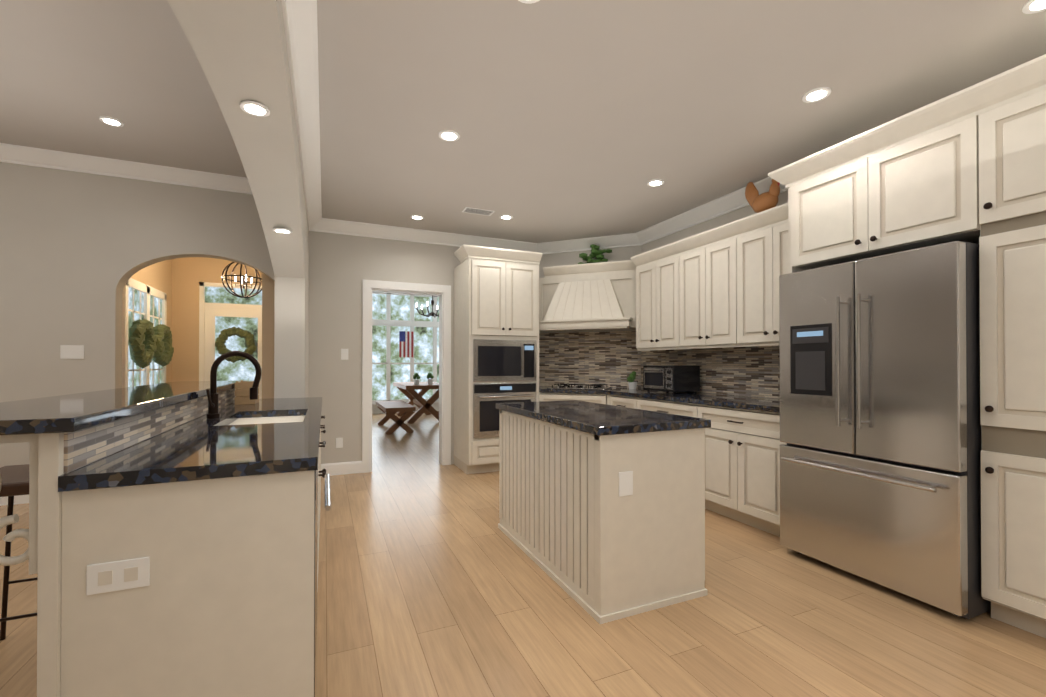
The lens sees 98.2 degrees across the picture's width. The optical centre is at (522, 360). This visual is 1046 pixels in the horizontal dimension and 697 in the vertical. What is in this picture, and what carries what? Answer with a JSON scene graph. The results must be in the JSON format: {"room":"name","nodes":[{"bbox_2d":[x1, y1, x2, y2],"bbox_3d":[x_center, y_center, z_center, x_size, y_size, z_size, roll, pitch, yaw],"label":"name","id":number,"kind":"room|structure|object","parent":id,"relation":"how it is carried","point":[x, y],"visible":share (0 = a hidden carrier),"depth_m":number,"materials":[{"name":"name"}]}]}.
{"room":"kitchen","nodes":[
{"label":"kitchen","id":0,"kind":"room"},
{"bbox_2d":[0,0,246,177],"bbox_3d":[-3.630,-1.879,0.639,5.830,0.080,6.600,0,0,-24],"label":"ceiling","id":1,"kind":"structure","parent":0,"point":[72,72],"depth_m":3.02,"materials":[{"name":"paint"}]},
{"bbox_2d":[99,116,123,126],"bbox_3d":[-3.126,-1.816,3.445,0.140,0.010,0.140,0,0,-24],"label":"recessed light","id":2,"kind":"object","parent":1,"relation":"in","point":[111,121],"visible":0.96,"depth_m":3.43,"materials":[{"name":"white"}]},
{"bbox_2d":[131,259,174,382],"bbox_3d":[-4.681,-0.283,5.435,0.150,3.050,2.750,0,0,-24],"label":"wall","id":3,"kind":"structure","parent":0,"point":[160,276],"depth_m":6.40,"materials":[{"name":"paint"}]},
{"bbox_2d":[122,278,173,387],"bbox_3d":[-4.590,-0.057,5.609,0.157,1.740,1.400,0,0,-24],"label":"window","id":4,"kind":"structure","parent":3,"relation":"in","point":[147,351],"depth_m":5.42,"materials":[{"name":"white"}]},
{"bbox_2d":[171,257,258,381],"bbox_3d":[-4.486,-0.274,6.938,1.410,3.050,0.150,0,0,-24],"label":"wall","id":5,"kind":"structure","parent":0,"point":[177,280],"depth_m":6.68,"materials":[{"name":"paint"}]},
{"bbox_2d":[199,282,261,398],"bbox_3d":[-4.379,0.042,6.928,0.934,2.417,0.210,0,0,-24],"label":"front door","id":6,"kind":"structure","parent":5,"relation":"in","point":[228,322],"depth_m":6.89,"materials":[{"name":"white wood"}]},
{"bbox_2d":[0,162,460,467],"bbox_3d":[-3.322,-0.330,4.446,9.750,3.130,0.150,0,0,-24],"label":"wall","id":7,"kind":"structure","parent":0,"point":[78,250],"depth_m":4.20,"materials":[{"name":"beige paint"}]},
{"bbox_2d":[0,495,28,505],"bbox_3d":[-5.685,1.163,3.314,4.220,0.130,0.016,0,0,-24],"label":"baseboard","id":8,"kind":"structure","parent":7,"relation":"attached to","point":[20,499],"depth_m":3.89,"materials":[{"name":"white wood"}]},
{"bbox_2d":[60,345,83,358],"bbox_3d":[-4.028,-0.077,4.050,0.160,0.120,0.004,0,0,-24],"label":"switch plate","id":9,"kind":"object","parent":7,"relation":"attached to","point":[71,351],"depth_m":4.05,"materials":[{"name":"white plastic"}]},
{"bbox_2d":[0,143,252,194],"bbox_3d":[-5.031,-1.760,3.559,5.600,0.120,0.125,0,0,-24],"label":"crown molding","id":10,"kind":"structure","parent":7,"relation":"attached to","point":[36,157],"depth_m":4.14,"materials":[{"name":"white paint"}]},
{"bbox_2d":[336,438,342,447],"bbox_3d":[-1.997,0.893,4.931,0.070,0.110,0.004,0,0,-24],"label":"switch plate","id":11,"kind":"object","parent":7,"relation":"attached to","point":[339,441],"depth_m":4.93,"materials":[{"name":"white plastic"}]},
{"bbox_2d":[321,461,361,475],"bbox_3d":[-2.019,1.173,4.915,0.520,0.130,0.016,0,0,-24],"label":"baseboard","id":12,"kind":"structure","parent":7,"relation":"attached to","point":[342,468],"depth_m":4.93,"materials":[{"name":"white wood"}]},
{"bbox_2d":[341,349,347,359],"bbox_3d":[-1.949,-0.072,4.956,0.075,0.120,0.008,0,0,-24],"label":"switch plate","id":13,"kind":"object","parent":7,"relation":"attached to","point":[344,352],"depth_m":4.95,"materials":[{"name":"white plastic"}]},
{"bbox_2d":[362,279,450,472],"bbox_3d":[-1.352,0.171,5.293,1.000,2.140,0.170,0,0,-24],"label":"door frame","id":14,"kind":"structure","parent":7,"relation":"attached to","point":[443,292],"depth_m":5.28,"materials":[{"name":"white wood"}]},
{"bbox_2d":[167,0,308,397],"bbox_3d":[-1.164,-0.347,1.706,0.450,3.130,6.600,0,0,-24],"label":"beam","id":15,"kind":"structure","parent":0,"point":[239,47],"depth_m":2.44,"materials":[{"name":"beige paint"}]},
{"bbox_2d":[240,101,269,116],"bbox_3d":[-1.325,-1.244,2.241,0.130,0.010,0.130,0,0,-24],"label":"recessed light","id":16,"kind":"object","parent":15,"relation":"in","point":[253,108],"visible":1,"depth_m":2.23,"materials":[{"name":"white"}]},
{"bbox_2d":[273,228,291,232],"bbox_3d":[-1.778,-0.959,3.351,0.130,0.010,0.130,0,0,-24],"label":"recessed light","id":17,"kind":"object","parent":15,"relation":"in","point":[283,230],"visible":0.92,"depth_m":3.32,"materials":[{"name":"white"}]},
{"bbox_2d":[259,271,274,398],"bbox_3d":[-3.233,-0.280,6.067,0.150,3.050,2.750,0,0,-24],"label":"wall","id":18,"kind":"structure","parent":0,"point":[268,285],"depth_m":4.80,"materials":[{"name":"paint"}]},
{"bbox_2d":[372,403,438,413],"bbox_3d":[-3.303,-0.248,11.111,3.360,3.050,0.150,0,0,-24],"label":"wall","id":19,"kind":"structure","parent":0,"point":[377,410],"depth_m":10.96,"materials":[{"name":"white"}]},
{"bbox_2d":[372,292,438,404],"bbox_3d":[-3.288,-0.308,11.052,3.490,2.730,0.150,0,0,-24],"label":"window frames","id":20,"kind":"structure","parent":19,"relation":"in","point":[388,322],"depth_m":11.23,"materials":[{"name":"white wood"}]},
{"bbox_2d":[399,331,412,356],"bbox_3d":[-2.878,-0.402,11.185,0.336,0.640,0.008,0,0,-24],"label":"flag","id":21,"kind":"object","parent":20,"relation":"attached to","point":[405,343],"depth_m":11.18,"materials":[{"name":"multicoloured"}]},
{"bbox_2d":[0,411,1045,696],"bbox_3d":[-3.232,1.264,4.230,9.850,0.060,13.300,0,0,-24],"label":"floor","id":22,"kind":"structure","parent":0,"point":[434,579],"depth_m":2.10,"materials":[{"name":"brown wood"}]},
{"bbox_2d":[0,464,37,639],"bbox_3d":[-2.038,0.839,1.862,0.358,0.761,0.438,0,0,-24],"label":"bar stool","id":23,"kind":"object","parent":22,"relation":"on","point":[15,480],"visible":0.21,"depth_m":1.91,"materials":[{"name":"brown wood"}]},
{"bbox_2d":[48,433,323,696],"bbox_3d":[-1.072,0.780,1.626,0.606,0.874,0.692,0,0,-24],"label":"base cabinet","id":24,"kind":"object","parent":22,"relation":"on","point":[170,535],"depth_m":1.30,"materials":[{"name":"beige wood"}]},
{"bbox_2d":[0,381,243,436],"bbox_3d":[-1.930,0.173,2.349,0.474,0.037,2.798,0,0,-24],"label":"countertop","id":25,"kind":"structure","parent":24,"relation":"on","point":[70,413],"depth_m":1.50,"materials":[{"name":"black stone"}]},
{"bbox_2d":[56,397,321,492],"bbox_3d":[-1.477,0.328,2.563,0.612,0.040,2.768,0,0,-24],"label":"countertop","id":26,"kind":"structure","parent":24,"relation":"on","point":[202,448],"depth_m":1.47,"materials":[{"name":"black stone"}]},
{"bbox_2d":[206,351,261,418],"bbox_3d":[-1.552,0.127,2.433,0.253,0.359,0.111,0,0,-24],"label":"faucet","id":27,"kind":"object","parent":26,"relation":"on","point":[213,402],"visible":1,"depth_m":2.42,"materials":[{"name":"black metal"}]},
{"bbox_2d":[235,380,258,404],"bbox_3d":[-2.017,0.229,3.316,0.124,0.165,0.220,0,0,-24],"label":"crate","id":28,"kind":"object","parent":26,"relation":"on","point":[242,392],"visible":0.75,"depth_m":3.22,"materials":[{"name":"brown wood"}]},
{"bbox_2d":[228,413,303,424],"bbox_3d":[-1.418,0.440,2.518,0.404,0.207,0.724,0,0,-24],"label":"sink","id":29,"kind":"object","parent":26,"relation":"in","point":[249,418],"depth_m":2.75,"materials":[{"name":"white ceramic"}]},
{"bbox_2d":[320,413,323,500],"bbox_3d":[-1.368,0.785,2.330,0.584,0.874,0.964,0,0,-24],"label":"base cabinet","id":30,"kind":"object","parent":22,"relation":"on","point":[322,471],"depth_m":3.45,"materials":[{"name":"beige wood"}]},
{"bbox_2d":[376,400,415,434],"bbox_3d":[-2.382,1.048,8.395,0.500,0.495,1.550,0,0,-24],"label":"bench","id":31,"kind":"object","parent":22,"relation":"on","point":[389,409],"visible":0.98,"depth_m":7.83,"materials":[{"name":"brown wood"}]},
{"bbox_2d":[393,372,438,423],"bbox_3d":[-2.253,0.779,9.926,0.900,1.060,1.850,0,0,-24],"label":"table","id":32,"kind":"object","parent":22,"relation":"on","point":[418,400],"visible":0.92,"depth_m":9.28,"materials":[{"name":"brown wood"}]},
{"bbox_2d":[454,244,541,473],"bbox_3d":[-0.344,0.008,5.277,0.925,2.465,0.703,0,0,-24],"label":"tall cabinet","id":33,"kind":"object","parent":22,"relation":"on","point":[496,325],"visible":0.83,"depth_m":5.01,"materials":[{"name":"beige wood"}]},
{"bbox_2d":[539,393,606,404],"bbox_3d":[0.651,0.804,5.332,0.773,0.874,0.676,0,0,21],"label":"base cabinet","id":34,"kind":"object","parent":22,"relation":"on","point":[598,398],"visible":0.06,"depth_m":5.05,"materials":[{"name":"beige wood"}]},
{"bbox_2d":[496,408,706,623],"bbox_3d":[0.406,0.789,2.859,0.699,0.874,1.350,0,0,-24],"label":"kitchen island","id":35,"kind":"object","parent":22,"relation":"on","point":[602,513],"depth_m":2.29,"materials":[{"name":"beige wood"}]},
{"bbox_2d":[496,400,710,435],"bbox_3d":[0.389,0.331,2.854,0.690,0.042,1.380,0,0,-24],"label":"island countertop","id":36,"kind":"structure","parent":35,"relation":"on","point":[581,416],"depth_m":2.46,"materials":[{"name":"black stone"}]},
{"bbox_2d":[607,394,630,407],"bbox_3d":[1.335,0.800,4.768,0.648,0.874,0.527,0,0,-24],"label":"base cabinet","id":37,"kind":"object","parent":22,"relation":"on","point":[615,400],"depth_m":4.73,"materials":[{"name":"beige wood"}]},
{"bbox_2d":[631,397,690,416],"bbox_3d":[1.574,0.797,4.220,0.648,0.874,0.913,0,0,-24],"label":"base cabinet","id":38,"kind":"object","parent":22,"relation":"on","point":[670,407],"depth_m":4.12,"materials":[{"name":"beige wood"}]},
{"bbox_2d":[539,386,779,412],"bbox_3d":[1.142,0.341,4.527,1.196,0.040,3.263,0,0,-24],"label":"countertop","id":39,"kind":"structure","parent":38,"relation":"on","point":[752,403],"depth_m":4.02,"materials":[{"name":"black stone"}]},
{"bbox_2d":[547,383,611,389],"bbox_3d":[0.676,0.302,5.368,0.680,0.046,0.480,0,0,21],"label":"cooktop","id":40,"kind":"object","parent":39,"relation":"on","point":[593,386],"visible":1,"depth_m":5.29,"materials":[{"name":"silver metal"}]},
{"bbox_2d":[627,371,636,388],"bbox_3d":[1.245,0.220,5.199,0.115,0.207,0.124,0,0,-24],"label":"potted plant","id":41,"kind":"object","parent":39,"relation":"on","point":[631,379],"visible":1,"depth_m":5.16,"materials":[{"name":"white"}]},
{"bbox_2d":[643,366,699,393],"bbox_3d":[1.486,0.185,4.606,0.367,0.270,0.460,0,0,-24],"label":"toaster oven","id":42,"kind":"object","parent":39,"relation":"on","point":[674,379],"visible":1,"depth_m":4.43,"materials":[{"name":"black metal"}]},
{"bbox_2d":[691,403,786,536],"bbox_3d":[1.877,0.792,3.526,0.648,0.874,0.850,0,0,-24],"label":"base cabinet","id":43,"kind":"object","parent":22,"relation":"on","point":[742,465],"depth_m":3.33,"materials":[{"name":"beige wood"}]},
{"bbox_2d":[779,241,990,618],"bbox_3d":[2.148,0.336,2.635,0.841,1.775,0.904,0,0,-24],"label":"fridge","id":44,"kind":"object","parent":22,"relation":"on","point":[880,429],"visible":0.85,"depth_m":2.34,"materials":[{"name":"silver metal"}]},
{"bbox_2d":[768,54,1045,637],"bbox_3d":[2.334,-0.025,2.405,0.713,2.495,1.745,0,0,-24],"label":"kitchen cabinets","id":45,"kind":"object","parent":22,"relation":"on","point":[968,164],"visible":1,"depth_m":2.09,"materials":[{"name":"beige wood"}]},
{"bbox_2d":[539,245,640,392],"bbox_3d":[0.796,-0.127,5.649,0.940,2.740,0.940,0,0,-24],"label":"wall","id":46,"kind":"structure","parent":0,"point":[573,258],"depth_m":5.70,"materials":[{"name":"beige paint"}]},
{"bbox_2d":[281,0,787,253],"bbox_3d":[0.701,-1.457,2.527,3.620,0.120,6.600,0,0,-24],"label":"crown molding","id":47,"kind":"structure","parent":46,"relation":"attached to","point":[300,25],"depth_m":4.14,"materials":[{"name":"white"}]},
{"bbox_2d":[539,260,635,330],"bbox_3d":[0.762,-0.741,5.374,1.175,0.765,0.536,0,0,21],"label":"range hood","id":48,"kind":"object","parent":46,"relation":"attached to","point":[590,296],"visible":0.85,"depth_m":5.21,"materials":[{"name":"beige wood"}]},
{"bbox_2d":[578,244,611,263],"bbox_3d":[0.870,-1.209,5.483,0.373,0.399,0.366,0,0,-24],"label":"potted plant","id":49,"kind":"object","parent":48,"relation":"on","point":[596,252],"visible":0.52,"depth_m":5.46,"materials":[{"name":"green plant"}]},
{"bbox_2d":[539,331,638,387],"bbox_3d":[0.788,-0.014,5.639,0.930,0.681,0.941,0,0,-24],"label":"tile backsplash","id":50,"kind":"structure","parent":46,"relation":"attached to","point":[615,359],"depth_m":5.63,"materials":[{"name":"tile"}]},
{"bbox_2d":[317,0,1045,242],"bbox_3d":[0.769,-1.557,2.558,3.770,0.080,6.600,0,0,-24],"label":"ceiling","id":51,"kind":"structure","parent":0,"point":[571,119],"depth_m":2.57,"materials":[{"name":"paint"}]},
{"bbox_2d":[410,215,423,219],"bbox_3d":[-1.106,-1.498,4.739,0.140,0.010,0.140,0,0,-24],"label":"recessed light","id":52,"kind":"object","parent":51,"relation":"in","point":[417,217],"visible":0.98,"depth_m":4.73,"materials":[{"name":"white"}]},
{"bbox_2d":[439,130,459,140],"bbox_3d":[-0.495,-1.509,3.042,0.140,0.010,0.140,0,0,-24],"label":"recessed light","id":53,"kind":"object","parent":51,"relation":"in","point":[448,135],"visible":1,"depth_m":3.03,"materials":[{"name":"white"}]},
{"bbox_2d":[462,207,494,215],"bbox_3d":[-0.450,-1.500,4.562,0.300,0.007,0.150,0,0,-24],"label":"ceiling vent","id":54,"kind":"object","parent":51,"relation":"in","point":[477,211],"visible":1,"depth_m":4.55,"materials":[{"name":"white metal"}]},
{"bbox_2d":[500,215,512,219],"bbox_3d":[-0.175,-1.498,4.731,0.140,0.010,0.140,0,0,-24],"label":"recessed light","id":55,"kind":"object","parent":51,"relation":"in","point":[506,217],"visible":0.92,"depth_m":4.73,"materials":[{"name":"white"}]},
{"bbox_2d":[518,0,539,3],"bbox_3d":[0.025,-1.516,1.851,0.140,0.010,0.140,0,0,-24],"label":"recessed light","id":56,"kind":"object","parent":51,"relation":"in","point":[528,1],"visible":1,"depth_m":1.91,"materials":[{"name":"white"}]},
{"bbox_2d":[647,179,663,186],"bbox_3d":[1.122,-1.504,3.836,0.140,0.010,0.140,0,0,-24],"label":"recessed light","id":57,"kind":"object","parent":51,"relation":"in","point":[655,182],"visible":1,"depth_m":3.82,"materials":[{"name":"white"}]},
{"bbox_2d":[802,87,830,102],"bbox_3d":[1.671,-1.512,2.580,0.140,0.010,0.140,0,0,-24],"label":"recessed light","id":58,"kind":"object","parent":51,"relation":"in","point":[816,94],"visible":1,"depth_m":2.57,"materials":[{"name":"white"}]},
{"bbox_2d":[1022,0,1045,13],"bbox_3d":[2.204,-1.516,1.908,0.140,0.010,0.140,0,0,-24],"label":"recessed light","id":59,"kind":"object","parent":51,"relation":"in","point":[1032,6],"visible":1,"depth_m":1.94,"materials":[{"name":"white"}]},
{"bbox_2d":[641,191,787,395],"bbox_3d":[2.458,-0.183,3.205,0.150,2.820,6.750,0,0,-24],"label":"wall","id":60,"kind":"structure","parent":0,"point":[737,214],"depth_m":4.48,"materials":[{"name":"beige paint"}]},
{"bbox_2d":[635,243,698,350],"bbox_3d":[1.536,-0.631,4.691,0.348,0.995,0.724,0,0,-24],"label":"upper cabinet","id":61,"kind":"object","parent":60,"relation":"attached to","point":[653,268],"depth_m":4.67,"materials":[{"name":"beige wood"}]},
{"bbox_2d":[671,224,726,346],"bbox_3d":[1.788,-0.634,4.114,0.348,0.995,0.786,0,0,-24],"label":"upper cabinet","id":62,"kind":"object","parent":60,"relation":"attached to","point":[717,287],"depth_m":4.10,"materials":[{"name":"beige wood"}]},
{"bbox_2d":[639,345,779,398],"bbox_3d":[1.871,-0.022,4.339,0.013,0.681,2.330,0,0,-24],"label":"tile backsplash","id":63,"kind":"structure","parent":60,"relation":"attached to","point":[753,371],"depth_m":4.21,"materials":[{"name":"tile"}]},
{"bbox_2d":[727,203,788,346],"bbox_3d":[2.040,-0.638,3.537,0.348,0.995,0.723,0,0,-24],"label":"upper cabinet","id":64,"kind":"object","parent":60,"relation":"attached to","point":[757,245],"depth_m":3.57,"materials":[{"name":"beige wood"}]},
{"bbox_2d":[745,179,779,212],"bbox_3d":[1.934,-1.311,3.650,0.121,0.351,0.343,0,0,-24],"label":"decor","id":65,"kind":"object","parent":64,"relation":"on","point":[757,202],"visible":0.75,"depth_m":3.60,"materials":[{"name":"brown ceramic"}]},
{"bbox_3d":[-3.957,-1.847,5.761,1.730,0.080,2.750,0,0,-24],"label":"ceiling","id":66,"kind":"structure","parent":0,"visible":0},
{"bbox_2d":[221,262,261,297],"bbox_3d":[-3.514,-1.296,5.705,0.478,1.017,0.478,0,0,-24],"label":"orb chandelier","id":67,"kind":"object","parent":66,"relation":"hanging from","point":[245,281],"visible":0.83,"depth_m":5.64,"materials":[{"name":"brown metal"}]},
{"bbox_3d":[-2.121,-1.830,8.390,3.700,0.080,6.100,0,0,-24],"label":"ceiling","id":68,"kind":"structure","parent":0,"visible":0},
{"bbox_2d":[415,295,438,316],"bbox_3d":[-1.709,-1.308,8.567,0.660,0.958,0.580,0,0,-24],"label":"chandelier","id":69,"kind":"object","parent":68,"relation":"hanging from","point":[432,313],"visible":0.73,"depth_m":8.54,"materials":[{"name":"brown metal"}]},
{"label":"outside","id":70,"kind":"structure","parent":0,"visible":0},
{"bbox_2d":[372,294,438,399],"bbox_3d":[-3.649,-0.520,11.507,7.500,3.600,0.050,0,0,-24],"label":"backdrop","id":71,"kind":"structure","parent":70,"point":[423,336],"depth_m":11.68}
]}

